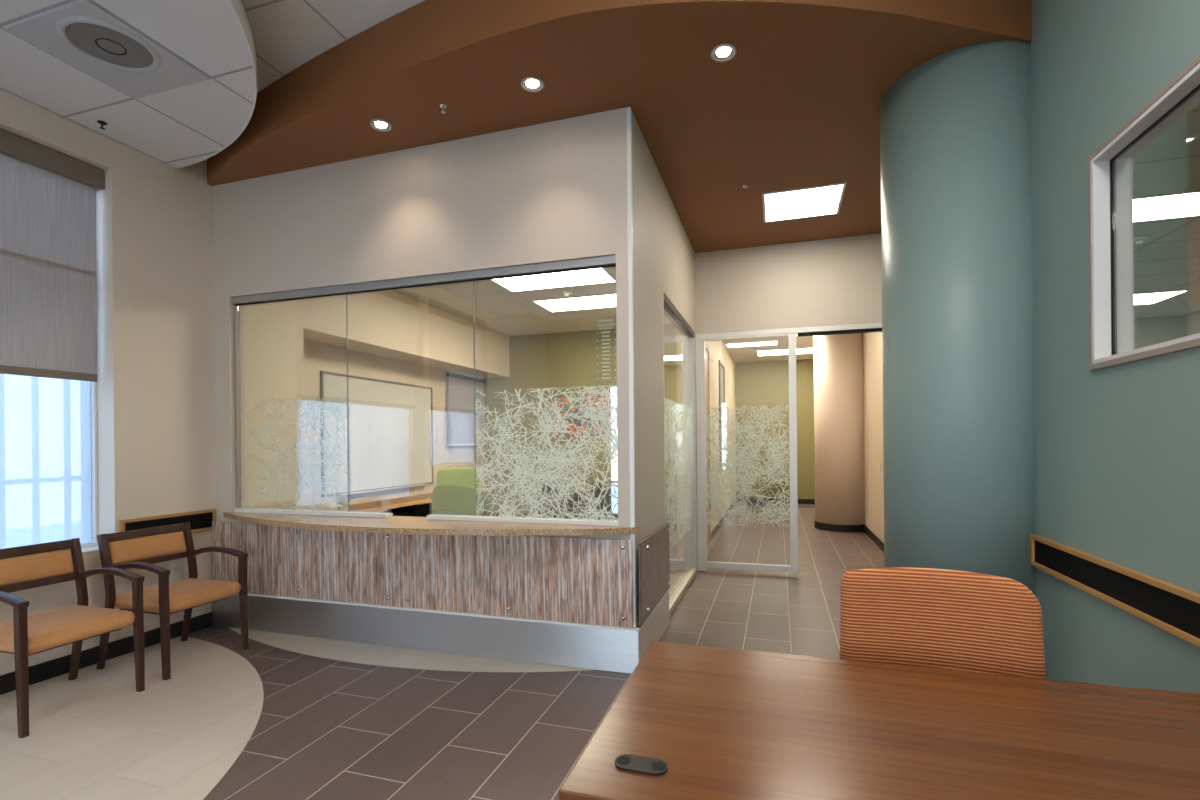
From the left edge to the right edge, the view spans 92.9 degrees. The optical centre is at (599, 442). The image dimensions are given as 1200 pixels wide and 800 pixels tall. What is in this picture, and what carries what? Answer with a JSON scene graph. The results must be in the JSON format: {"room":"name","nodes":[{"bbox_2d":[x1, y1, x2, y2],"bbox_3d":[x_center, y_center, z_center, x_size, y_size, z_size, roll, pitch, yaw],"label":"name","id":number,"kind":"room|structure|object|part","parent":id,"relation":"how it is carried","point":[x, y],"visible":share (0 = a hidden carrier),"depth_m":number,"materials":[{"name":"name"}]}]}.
{"room":"hospital interior","nodes":[
{"label":"hospital interior","id":0,"kind":"room"},
{"bbox_2d":[0,90,213,674],"bbox_3d":[-4.204,-0.512,1.294,0.330,3.900,7.066,-1,0,17],"label":"wall","id":1,"kind":"structure","parent":0,"point":[153,219],"depth_m":3.99,"materials":[{"name":"beige paint"}]},
{"bbox_2d":[0,128,104,381],"bbox_3d":[-3.648,-1.113,2.900,0.095,1.421,1.955,-1,0,17],"label":"roller shade","id":2,"kind":"object","parent":1,"relation":"attached to","point":[48,243],"visible":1,"depth_m":3.54,"materials":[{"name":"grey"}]},
{"bbox_2d":[0,612,212,694],"bbox_3d":[-4.028,1.382,1.228,0.012,0.108,6.735,-1,0,17],"label":"baseboard","id":3,"kind":"structure","parent":1,"relation":"attached to","point":[56,667],"depth_m":3.67,"materials":[{"name":"black plastic"}]},
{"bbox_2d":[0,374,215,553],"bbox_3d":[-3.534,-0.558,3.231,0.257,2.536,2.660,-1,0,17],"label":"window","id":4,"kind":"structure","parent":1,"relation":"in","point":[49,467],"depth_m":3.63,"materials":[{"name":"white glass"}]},
{"bbox_3d":[-3.727,-0.556,2.925,0.070,2.536,1.961,-1,0,17],"label":"frame","id":5,"kind":"part","parent":4,"relation":"part of","materials":[{"name":"white paint"}]},
{"bbox_3d":[-3.606,0.705,2.891,0.158,0.012,1.961,-1,0,17],"label":"sill","id":6,"kind":"part","parent":4,"relation":"part of","materials":[{"name":"white paint"}]},
{"bbox_3d":[-3.116,0.599,4.146,0.026,0.158,0.672,-1,0,17],"label":"wall rail","id":7,"kind":"part","parent":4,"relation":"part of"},
{"bbox_2d":[0,0,256,168],"bbox_3d":[-2.768,-2.070,1.759,2.160,0.104,4.448,-1,0,17],"label":"ceiling","id":8,"kind":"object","parent":1,"relation":"attached to","point":[184,126],"visible":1,"depth_m":3.21,"materials":[{"name":"tile"}]},
{"bbox_2d":[97,120,107,129],"bbox_3d":[-3.138,-2.000,3.594,0.051,0.038,0.051,-1,0,17],"label":"sprinkler","id":9,"kind":"object","parent":8,"relation":"attached to","point":[102,123],"visible":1,"depth_m":3.59,"materials":[{"name":"black metal"}]},
{"bbox_2d":[4,0,210,98],"bbox_3d":[-2.535,-2.014,2.976,0.594,0.020,0.594,-1,0,17],"label":"air vent","id":10,"kind":"object","parent":8,"relation":"attached to","point":[83,35],"visible":1,"depth_m":2.93,"materials":[{"name":"white metal"}]},
{"bbox_3d":[-2.486,-2.015,2.898,0.341,0.004,0.341,-1,0,17],"label":"damper plate","id":11,"kind":"part","parent":10,"relation":"part of","materials":[{"name":"grey metal"}]},
{"bbox_2d":[170,561,182,581],"bbox_3d":[-3.109,0.973,4.185,0.008,0.190,0.090,-1,0,17],"label":"wall outlet","id":12,"kind":"object","parent":1,"relation":"attached to","point":[176,569],"visible":0.66,"depth_m":4.18,"materials":[{"name":"white paint"}]},
{"bbox_2d":[174,566,179,573],"bbox_3d":[-3.107,0.935,4.184,0.002,0.045,0.040,-1,0,17],"label":"socket","id":13,"kind":"object","parent":12,"relation":"attached to","point":[176,568],"depth_m":4.19,"materials":[{"name":"beige plastic"}]},
{"bbox_2d":[241,0,425,92],"bbox_3d":[-1.132,-2.426,1.813,6.000,0.148,10.000,-1,0,17],"label":"ceiling","id":14,"kind":"structure","parent":0,"point":[287,34],"depth_m":3.20,"materials":[{"name":"tile"}]},
{"bbox_2d":[245,290,509,511],"bbox_3d":[-2.419,-0.178,6.882,0.620,3.200,4.704,-1,0,17],"label":"wall","id":15,"kind":"structure","parent":0,"point":[393,336],"depth_m":5.95,"materials":[{"name":"beige paint"}]},
{"bbox_2d":[320,371,432,496],"bbox_3d":[-2.563,-0.092,6.835,0.070,1.310,1.980,-1,0,17],"label":"whiteboard","id":16,"kind":"object","parent":15,"relation":"attached to","point":[391,423],"visible":0.93,"depth_m":6.74,"materials":[{"name":"white ceramic"}]},
{"bbox_2d":[337,484,427,495],"bbox_3d":[-2.547,0.555,6.832,0.048,0.015,1.580,-1,0,17],"label":"tray","id":17,"kind":"object","parent":16,"relation":"on","point":[394,486],"depth_m":6.66,"materials":[{"name":"silver"}]},
{"bbox_2d":[446,372,485,445],"bbox_3d":[-1.998,-0.477,8.591,0.050,1.040,1.070,-1,0,17],"label":"roller shade","id":18,"kind":"object","parent":15,"relation":"attached to","point":[460,387],"visible":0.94,"depth_m":8.48,"materials":[{"name":"fabric"}]},
{"bbox_2d":[211,107,638,626],"bbox_3d":[-1.399,-0.307,4.031,3.389,3.440,0.130,-1,0,17],"label":"wall","id":19,"kind":"structure","parent":0,"point":[553,191],"depth_m":3.87,"materials":[{"name":"beige paint"}]},
{"bbox_2d":[212,522,632,627],"bbox_3d":[-1.408,0.867,3.944,3.363,0.529,0.044,-1,0,17],"label":"panel","id":20,"kind":"object","parent":19,"relation":"attached to","point":[563,579],"visible":1,"depth_m":3.82,"materials":[{"name":"brown laminate"}]},
{"bbox_2d":[231,255,617,525],"bbox_3d":[-1.366,-0.307,4.002,3.106,1.670,0.075,-1,0,17],"label":"window","id":21,"kind":"structure","parent":19,"relation":"in","point":[603,261],"depth_m":3.80,"materials":[{"name":"clear glass"}]},
{"bbox_3d":[-0.364,-0.303,3.702,1.009,1.592,0.010,-1,0,17],"label":"glass pane","id":22,"kind":"part","parent":21,"relation":"part of","materials":[{"name":"clear glass"}]},
{"bbox_2d":[212,593,639,673],"bbox_3d":[-1.393,1.272,3.945,3.413,0.277,0.038,-1,0,17],"label":"metal base","id":23,"kind":"object","parent":19,"relation":"attached to","point":[579,645],"visible":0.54,"depth_m":3.83,"materials":[{"name":"metal"}]},
{"bbox_2d":[223,512,638,535],"bbox_3d":[-1.389,0.546,3.822,3.324,0.036,0.516,-1,0,17],"label":"countertop","id":24,"kind":"structure","parent":19,"relation":"attached to","point":[395,524],"depth_m":3.62,"materials":[{"name":"beige stone"}]},
{"bbox_2d":[627,108,635,626],"bbox_3d":[0.192,-0.452,3.475,0.026,3.160,0.026,-1,0,17],"label":"guard","id":25,"kind":"object","parent":19,"relation":"attached to","point":[629,111],"visible":0.96,"depth_m":3.46,"materials":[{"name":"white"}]},
{"bbox_2d":[0,506,883,799],"bbox_3d":[-0.303,1.462,4.840,6.010,0.121,16.150,-1,0,17],"label":"floor","id":26,"kind":"structure","parent":0,"point":[326,729],"depth_m":3.04,"materials":[{"name":"brown tile"}]},
{"bbox_2d":[0,538,144,737],"bbox_3d":[-2.991,1.001,3.101,0.606,0.856,0.574,-1,0,17],"label":"chair","id":27,"kind":"object","parent":26,"relation":"on","point":[24,635],"visible":1,"depth_m":3.15,"materials":[{"name":"orange fabric"}]},
{"bbox_3d":[-3.031,0.778,2.835,0.511,0.084,0.044,-1,0,17],"label":"armrest","id":28,"kind":"part","parent":27,"relation":"part of","materials":[{"name":"brown wood"}]},
{"bbox_3d":[-2.806,1.104,2.765,0.055,0.641,0.036,-1,0,17],"label":"leg","id":29,"kind":"part","parent":27,"relation":"part of","materials":[{"name":"brown wood"}]},
{"bbox_3d":[-3.221,0.705,3.172,0.059,0.146,0.484,-1,0,17],"label":"backrest","id":30,"kind":"part","parent":27,"relation":"part of","materials":[{"name":"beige fabric"}]},
{"bbox_3d":[-3.222,0.699,3.172,0.077,0.241,0.566,-1,0,17],"label":"frame","id":31,"kind":"part","parent":27,"relation":"part of","materials":[{"name":"brown wood"}]},
{"bbox_3d":[-2.978,1.055,3.097,0.410,0.018,0.430,-1,0,17],"label":"seat frame","id":32,"kind":"part","parent":27,"relation":"part of","materials":[{"name":"brown wood"}]},
{"bbox_3d":[-2.956,0.992,3.090,0.487,0.106,0.490,-1,0,17],"label":"seat","id":33,"kind":"part","parent":27,"relation":"part of","materials":[{"name":"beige fabric"}]},
{"bbox_3d":[-3.137,1.002,3.424,0.134,0.856,0.036,-1,0,17],"label":"leg","id":34,"kind":"part","parent":27,"relation":"part of","materials":[{"name":"brown wood"}]},
{"bbox_3d":[-2.873,0.776,3.341,0.511,0.084,0.044,-1,0,17],"label":"armrest","id":35,"kind":"part","parent":27,"relation":"part of","materials":[{"name":"brown wood"}]},
{"bbox_3d":[-2.648,1.103,3.271,0.055,0.641,0.036,-1,0,17],"label":"leg","id":36,"kind":"part","parent":27,"relation":"part of","materials":[{"name":"brown wood"}]},
{"bbox_2d":[96,522,248,679],"bbox_3d":[-2.804,0.999,3.765,0.606,0.856,0.574,-1,0,17],"label":"chair","id":37,"kind":"object","parent":26,"relation":"on","point":[140,548],"visible":0.9,"depth_m":3.70,"materials":[{"name":"brown wood"}]},
{"bbox_3d":[-3.108,1.002,3.583,0.134,0.856,0.036,-1,0,17],"label":"leg","id":38,"kind":"part","parent":37,"relation":"part of","materials":[{"name":"brown wood"}]},
{"bbox_3d":[-2.845,0.776,3.500,0.511,0.084,0.044,-1,0,17],"label":"armrest","id":39,"kind":"part","parent":37,"relation":"part of","materials":[{"name":"brown wood"}]},
{"bbox_3d":[-3.035,0.698,3.837,0.077,0.241,0.566,-1,0,17],"label":"frame","id":40,"kind":"part","parent":37,"relation":"part of","materials":[{"name":"brown wood"}]},
{"bbox_3d":[-3.034,0.703,3.836,0.059,0.146,0.484,-1,0,17],"label":"backrest","id":41,"kind":"part","parent":37,"relation":"part of","materials":[{"name":"orange fabric"}]},
{"bbox_3d":[-2.619,1.103,3.430,0.055,0.641,0.036,-1,0,17],"label":"leg","id":42,"kind":"part","parent":37,"relation":"part of","materials":[{"name":"brown wood"}]},
{"bbox_3d":[-2.791,1.053,3.761,0.410,0.018,0.430,-1,0,17],"label":"seat frame","id":43,"kind":"part","parent":37,"relation":"part of","materials":[{"name":"brown wood"}]},
{"bbox_3d":[-2.769,0.991,3.754,0.487,0.106,0.490,-1,0,17],"label":"seat","id":44,"kind":"part","parent":37,"relation":"part of","materials":[{"name":"orange fabric"}]},
{"bbox_3d":[-2.950,1.000,4.088,0.134,0.856,0.036,-1,0,17],"label":"leg","id":45,"kind":"part","parent":37,"relation":"part of","materials":[{"name":"brown wood"}]},
{"bbox_3d":[-2.687,0.775,4.005,0.511,0.084,0.044,-1,0,17],"label":"armrest","id":46,"kind":"part","parent":37,"relation":"part of","materials":[{"name":"brown wood"}]},
{"bbox_3d":[-2.461,1.101,3.936,0.055,0.641,0.036,-1,0,17],"label":"leg","id":47,"kind":"part","parent":37,"relation":"part of","materials":[{"name":"brown wood"}]},
{"bbox_2d":[813,333,863,524],"bbox_3d":[3.843,-0.235,9.087,0.800,3.200,0.800,-1,0,17],"label":"column","id":48,"kind":"structure","parent":26,"relation":"on","point":[838,359],"depth_m":8.73,"materials":[{"name":"beige paint"}]},
{"bbox_2d":[814,520,883,551],"bbox_3d":[3.396,1.315,7.613,0.824,0.108,3.912,-1,0,17],"label":"baseboard","id":49,"kind":"structure","parent":48,"relation":"attached to","point":[822,526],"depth_m":8.69,"materials":[{"name":"black plastic"}]},
{"bbox_2d":[559,641,1199,799],"bbox_3d":[0.812,1.020,1.253,1.595,0.746,0.850,-1,0,17],"label":"desk","id":50,"kind":"object","parent":26,"relation":"on","point":[690,722],"visible":1,"depth_m":1.27,"materials":[{"name":"brown wood"}]},
{"bbox_2d":[839,567,1045,678],"bbox_3d":[1.013,0.902,1.651,0.603,0.976,0.591,-1,0,21],"label":"chair","id":51,"kind":"object","parent":26,"relation":"on","point":[909,616],"visible":0.41,"depth_m":1.83,"materials":[{"name":"fabric"}]},
{"bbox_2d":[880,40,1034,594],"bbox_3d":[2.091,-0.339,3.316,0.800,3.440,0.800,-1,0,17],"label":"column","id":52,"kind":"structure","parent":26,"relation":"on","point":[955,128],"depth_m":2.98,"materials":[{"name":"teal paint"}]},
{"bbox_2d":[392,267,672,335],"bbox_3d":[-0.970,-1.751,6.451,3.730,0.120,4.754,-1,0,17],"label":"ceiling","id":53,"kind":"structure","parent":0,"point":[497,308],"depth_m":7.11,"materials":[{"name":"paint"}]},
{"bbox_2d":[491,268,615,291],"bbox_3d":[-0.489,-1.691,5.910,1.230,0.008,0.600,-1,0,17],"label":"recessed light","id":54,"kind":"object","parent":53,"relation":"in","point":[600,275],"visible":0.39,"depth_m":5.94,"materials":[{"name":"white paint"}]},
{"bbox_2d":[561,291,571,296],"bbox_3d":[-0.374,-1.670,6.430,0.124,0.053,0.124,-1,0,17],"label":"smoke detector","id":55,"kind":"object","parent":53,"relation":"attached to","point":[565,293],"visible":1,"depth_m":6.41,"materials":[{"name":"white paint"}]},
{"bbox_2d":[532,293,615,311],"bbox_3d":[-0.137,-1.695,6.905,1.230,0.008,0.610,-1,0,17],"label":"recessed light","id":56,"kind":"object","parent":53,"relation":"in","point":[603,300],"visible":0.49,"depth_m":6.90,"materials":[{"name":"white paint"}]},
{"bbox_2d":[483,325,677,537],"bbox_3d":[-0.283,-0.198,8.742,3.650,3.200,0.120,-1,0,17],"label":"wall","id":57,"kind":"structure","parent":0,"point":[563,359],"depth_m":8.82,"materials":[{"name":"yellow paint"}]},
{"bbox_2d":[554,394,616,436],"bbox_3d":[-0.189,-0.408,8.630,1.080,0.620,0.029,-1,0,17],"label":"canvas","id":58,"kind":"object","parent":57,"relation":"attached to","point":[577,421],"visible":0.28,"depth_m":8.65,"materials":[{"name":"paint"}]},
{"bbox_2d":[207,0,1031,252],"bbox_3d":[-0.116,-2.199,4.670,5.489,0.320,3.742,-1,0,17],"label":"ceiling","id":59,"kind":"structure","parent":0,"point":[797,103],"depth_m":3.30,"materials":[{"name":"brown paint"}]},
{"bbox_2d":[370,119,391,131],"bbox_3d":[-1.397,-2.023,3.636,0.136,0.009,0.136,-1,0,17],"label":"recessed light","id":60,"kind":"object","parent":59,"relation":"in","point":[377,124],"visible":1,"depth_m":3.63,"materials":[{"name":"silver metal"}]},
{"bbox_2d":[439,104,447,113],"bbox_3d":[-0.947,-2.012,3.443,0.051,0.038,0.051,-1,0,17],"label":"sprinkler","id":61,"kind":"object","parent":59,"relation":"attached to","point":[442,106],"visible":1,"depth_m":3.44,"materials":[{"name":"silver metal"}]},
{"bbox_2d":[521,76,544,91],"bbox_3d":[-0.383,-2.032,3.236,0.136,0.009,0.136,-1,0,17],"label":"recessed light","id":62,"kind":"object","parent":59,"relation":"in","point":[530,84],"visible":1,"depth_m":3.24,"materials":[{"name":"silver metal"}]},
{"bbox_2d":[710,43,736,61],"bbox_3d":[0.648,-2.041,2.987,0.136,0.009,0.136,-1,0,17],"label":"recessed light","id":63,"kind":"object","parent":59,"relation":"in","point":[722,52],"visible":1,"depth_m":2.98,"materials":[{"name":"silver metal"}]},
{"bbox_2d":[762,182,846,222],"bbox_3d":[1.737,-2.051,4.905,0.642,0.008,0.640,-1,0,17],"label":"recessed light","id":64,"kind":"object","parent":59,"relation":"in","point":[823,200],"visible":1,"depth_m":4.87,"materials":[{"name":"white paint"}]},
{"bbox_2d":[635,119,697,571],"bbox_3d":[0.579,-0.325,4.897,0.130,3.440,2.704,-1,0,17],"label":"wall","id":65,"kind":"structure","parent":0,"point":[665,252],"depth_m":4.08,"materials":[{"name":"beige paint"}]},
{"bbox_2d":[638,590,669,659],"bbox_3d":[0.375,1.265,3.929,0.030,0.260,0.984,-1,0,17],"label":"metal base","id":66,"kind":"object","parent":65,"relation":"attached to","point":[656,623],"visible":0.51,"depth_m":3.90,"materials":[{"name":"metal"}]},
{"bbox_2d":[639,522,669,625],"bbox_3d":[0.383,0.866,3.938,0.044,0.499,0.969,-1,0,17],"label":"panel","id":67,"kind":"object","parent":65,"relation":"attached to","point":[654,551],"visible":1,"depth_m":3.83,"materials":[{"name":"brown laminate"}]},
{"bbox_2d":[663,290,696,615],"bbox_3d":[0.716,0.103,5.271,0.102,2.578,1.768,-1,0,17],"label":"window","id":68,"kind":"structure","parent":65,"relation":"in","point":[688,570],"depth_m":5.53,"materials":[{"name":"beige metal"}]},
{"bbox_3d":[0.500,0.096,4.418,0.006,2.560,0.012,-1,0,17],"label":"jamb trim","id":69,"kind":"part","parent":68,"relation":"part of","materials":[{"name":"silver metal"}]},
{"bbox_3d":[0.724,0.112,5.239,0.008,2.452,1.706,-1,0,17],"label":"glass pane","id":70,"kind":"part","parent":68,"relation":"part of","materials":[{"name":"clear glass"}]},
{"bbox_2d":[676,328,735,569],"bbox_3d":[1.975,-0.243,9.649,0.120,3.250,7.200,-1,0,17],"label":"wall","id":71,"kind":"structure","parent":0,"point":[718,351],"depth_m":9.10,"materials":[{"name":"beige paint"}]},
{"bbox_2d":[705,343,710,544],"bbox_3d":[1.409,0.027,7.522,0.064,2.720,1.000,-1,0,17],"label":"door","id":72,"kind":"structure","parent":71,"relation":"in","point":[706,345],"depth_m":7.87,"materials":[{"name":"beige paint"}]},
{"bbox_2d":[719,360,724,469],"bbox_3d":[2.115,-0.444,9.867,0.020,1.850,0.900,-1,0,17],"label":"window","id":73,"kind":"structure","parent":71,"relation":"in","point":[721,366],"depth_m":9.88,"materials":[{"name":"grey"}]},
{"bbox_3d":[2.107,-0.444,9.870,0.004,1.750,0.800,-1,0,17],"label":"pane","id":74,"kind":"part","parent":73,"relation":"part of","materials":[{"name":"grey"}]},
{"bbox_2d":[711,498,736,539],"bbox_3d":[2.105,1.331,9.797,0.012,0.100,6.850,-1,0,17],"label":"baseboard","id":75,"kind":"structure","parent":71,"relation":"attached to","point":[720,522],"depth_m":9.24,"materials":[{"name":"black plastic"}]},
{"bbox_2d":[669,503,814,578],"bbox_3d":[0.969,1.448,8.659,5.860,0.126,10.100,-1,0,17],"label":"floor","id":76,"kind":"structure","parent":0,"point":[674,561],"depth_m":7.67,"materials":[{"name":"tile"}]},
{"bbox_2d":[319,489,490,516],"bbox_3d":[-2.343,1.049,6.827,0.475,0.732,3.450,-1,0,17],"label":"office desk","id":77,"kind":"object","parent":76,"relation":"on","point":[403,506],"depth_m":6.76,"materials":[{"name":"brown wood"}]},
{"bbox_3d":[-2.525,1.083,6.009,0.015,0.520,1.610,-1,0,17],"label":"modesty panel","id":78,"kind":"part","parent":77,"relation":"part of","materials":[{"name":"black plastic"}]},
{"bbox_3d":[-2.363,1.069,6.823,0.400,0.693,0.030,-1,0,17],"label":"support panel","id":79,"kind":"part","parent":77,"relation":"part of","materials":[{"name":"black plastic"}]},
{"bbox_3d":[-2.560,1.120,6.885,0.015,0.594,3.260,-1,0,17],"label":"panel","id":80,"kind":"part","parent":77,"relation":"part of","materials":[{"name":"black plastic"}]},
{"bbox_3d":[-1.871,1.064,8.398,0.400,0.693,0.030,-1,0,17],"label":"support panel","id":81,"kind":"part","parent":77,"relation":"part of","materials":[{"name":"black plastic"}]},
{"bbox_2d":[432,485,481,515],"bbox_3d":[-1.227,0.895,5.346,0.603,1.019,0.591,-1,0,25],"label":"office chair","id":82,"kind":"object","parent":76,"relation":"on","point":[446,499],"visible":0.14,"depth_m":5.12,"materials":[{"name":"green fabric"}]},
{"bbox_2d":[437,467,482,513],"bbox_3d":[-1.539,0.845,6.312,0.603,1.124,0.591,-1,0,-18],"label":"office chair","id":83,"kind":"object","parent":76,"relation":"on","point":[460,476],"visible":0.09,"depth_m":6.50,"materials":[{"name":"green fabric"}]},
{"bbox_2d":[536,481,582,518],"bbox_3d":[-0.535,0.942,7.487,0.603,0.911,0.591,-1,0,17],"label":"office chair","id":84,"kind":"object","parent":76,"relation":"on","point":[548,489],"visible":0.27,"depth_m":7.26,"materials":[{"name":"black"}]},
{"bbox_3d":[-0.517,0.944,7.540,0.500,0.109,0.480,-1,0,17],"label":"seat","id":85,"kind":"part","parent":84,"relation":"part of","materials":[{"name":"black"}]},
{"bbox_2d":[591,482,617,519],"bbox_3d":[0.196,0.936,7.155,0.603,0.911,0.591,-1,0,32],"label":"office chair","id":86,"kind":"object","parent":76,"relation":"on","point":[609,499],"visible":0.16,"depth_m":6.93,"materials":[{"name":"black"}]},
{"bbox_2d":[572,486,677,533],"bbox_3d":[0.247,1.024,8.139,2.200,0.735,0.680,-1,0,17],"label":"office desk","id":87,"kind":"object","parent":76,"relation":"on","point":[671,501],"visible":0.02,"depth_m":8.08,"materials":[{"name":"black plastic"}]},
{"bbox_3d":[-0.199,0.996,8.457,0.990,0.599,0.020,-1,0,17],"label":"modesty panel","id":88,"kind":"part","parent":87,"relation":"part of","materials":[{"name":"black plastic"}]},
{"bbox_3d":[0.789,0.987,8.148,1.000,0.599,0.020,-1,0,17],"label":"modesty panel","id":89,"kind":"part","parent":87,"relation":"part of","materials":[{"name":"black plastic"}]},
{"bbox_2d":[722,335,813,362],"bbox_3d":[3.079,-1.878,9.389,2.210,0.100,7.130,-1,0,17],"label":"ceiling","id":90,"kind":"structure","parent":0,"point":[740,350],"depth_m":10.94,"materials":[{"name":"tile"}]},
{"bbox_2d":[756,349,787,355],"bbox_3d":[3.492,-1.827,11.556,0.598,0.007,0.744,-1,0,17],"label":"recessed light","id":91,"kind":"object","parent":90,"relation":"in","point":[783,351],"depth_m":11.55,"materials":[{"name":"white paint"}]},
{"bbox_2d":[796,348,813,353],"bbox_3d":[4.093,-1.833,11.370,0.342,0.007,0.737,-1,0,17],"label":"recessed light","id":92,"kind":"object","parent":90,"relation":"in","point":[799,350],"depth_m":11.34,"materials":[{"name":"white paint"}]},
{"bbox_2d":[735,359,814,498],"bbox_3d":[2.393,-0.272,13.369,6.000,3.300,0.150,-1,0,17],"label":"wall","id":93,"kind":"structure","parent":0,"point":[763,383],"depth_m":12.79,"materials":[{"name":"yellow paint"}]},
{"bbox_2d":[737,498,814,503],"bbox_3d":[4.160,1.308,12.735,2.184,0.110,0.015,-1,0,17],"label":"baseboard","id":94,"kind":"structure","parent":93,"relation":"attached to","point":[800,501],"depth_m":12.79,"materials":[{"name":"black plastic"}]},
{"bbox_2d":[695,233,881,333],"bbox_3d":[2.064,-0.339,5.913,2.100,3.440,0.120,-1,0,17],"label":"wall header","id":95,"kind":"structure","parent":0,"point":[834,281],"depth_m":5.88,"materials":[{"name":"beige paint"}]},
{"bbox_2d":[696,322,881,572],"bbox_3d":[2.038,0.099,5.917,2.036,2.561,0.110,-1,0,17],"label":"door","id":96,"kind":"structure","parent":95,"relation":"in","point":[703,564],"depth_m":6.02,"materials":[{"name":"clear glass"}]},
{"bbox_3d":[1.589,0.112,6.023,0.934,2.467,0.045,-1,0,17],"label":"rail","id":97,"kind":"part","parent":96,"relation":"part of","materials":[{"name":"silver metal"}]},
{"bbox_2d":[863,0,1199,693],"bbox_3d":[2.751,-0.575,4.404,0.126,3.900,17.150,-1,0,17],"label":"wall","id":98,"kind":"structure","parent":0,"point":[1117,447],"depth_m":2.38,"materials":[{"name":"teal paint"}]},
{"bbox_2d":[1030,534,1199,646],"bbox_3d":[1.532,0.556,0.707,0.026,0.156,4.660,-1,0,17],"label":"wall rail","id":99,"kind":"object","parent":98,"relation":"attached to","point":[1174,609],"visible":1,"depth_m":2.15,"materials":[{"name":"brown wood"}]},
{"bbox_2d":[1087,54,1199,370],"bbox_3d":[1.764,-0.746,1.264,0.134,0.894,2.314,-1,0,17],"label":"window","id":100,"kind":"structure","parent":98,"relation":"in","point":[1109,167],"depth_m":2.32,"materials":[{"name":"beige paint"}]},
{"bbox_2d":[1132,103,1199,317],"bbox_3d":[4.848,-1.804,4.033,4.120,0.120,9.800,-1,0,17],"label":"ceiling","id":101,"kind":"structure","parent":0,"point":[1169,260],"depth_m":4.70,"materials":[{"name":"tile"}]},
{"bbox_2d":[1133,235,1149,244],"bbox_3d":[4.590,-1.715,4.847,0.124,0.053,0.124,-1,0,17],"label":"smoke detector","id":102,"kind":"object","parent":101,"relation":"attached to","point":[1138,240],"visible":0.88,"depth_m":4.82,"materials":[{"name":"white paint"}]},
{"bbox_2d":[1133,290,1189,304],"bbox_3d":[6.307,-1.753,7.076,1.250,0.008,0.680,-1,0,17],"label":"recessed light","id":103,"kind":"object","parent":101,"relation":"in","point":[1153,297],"visible":0.45,"depth_m":6.85,"materials":[{"name":"white paint"}]},
{"bbox_2d":[1133,190,1199,222],"bbox_3d":[3.949,-1.731,4.272,1.220,0.008,0.560,-1,0,17],"label":"recessed light","id":104,"kind":"object","parent":101,"relation":"in","point":[1182,204],"visible":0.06,"depth_m":4.18,"materials":[{"name":"white paint"}]},
{"bbox_2d":[1134,310,1199,349],"bbox_3d":[4.862,-0.244,4.033,4.120,3.200,9.800,-1,0,17],"label":"wall","id":105,"kind":"structure","parent":0,"point":[1148,331],"depth_m":8.00,"materials":[{"name":"beige paint"}]}
]}

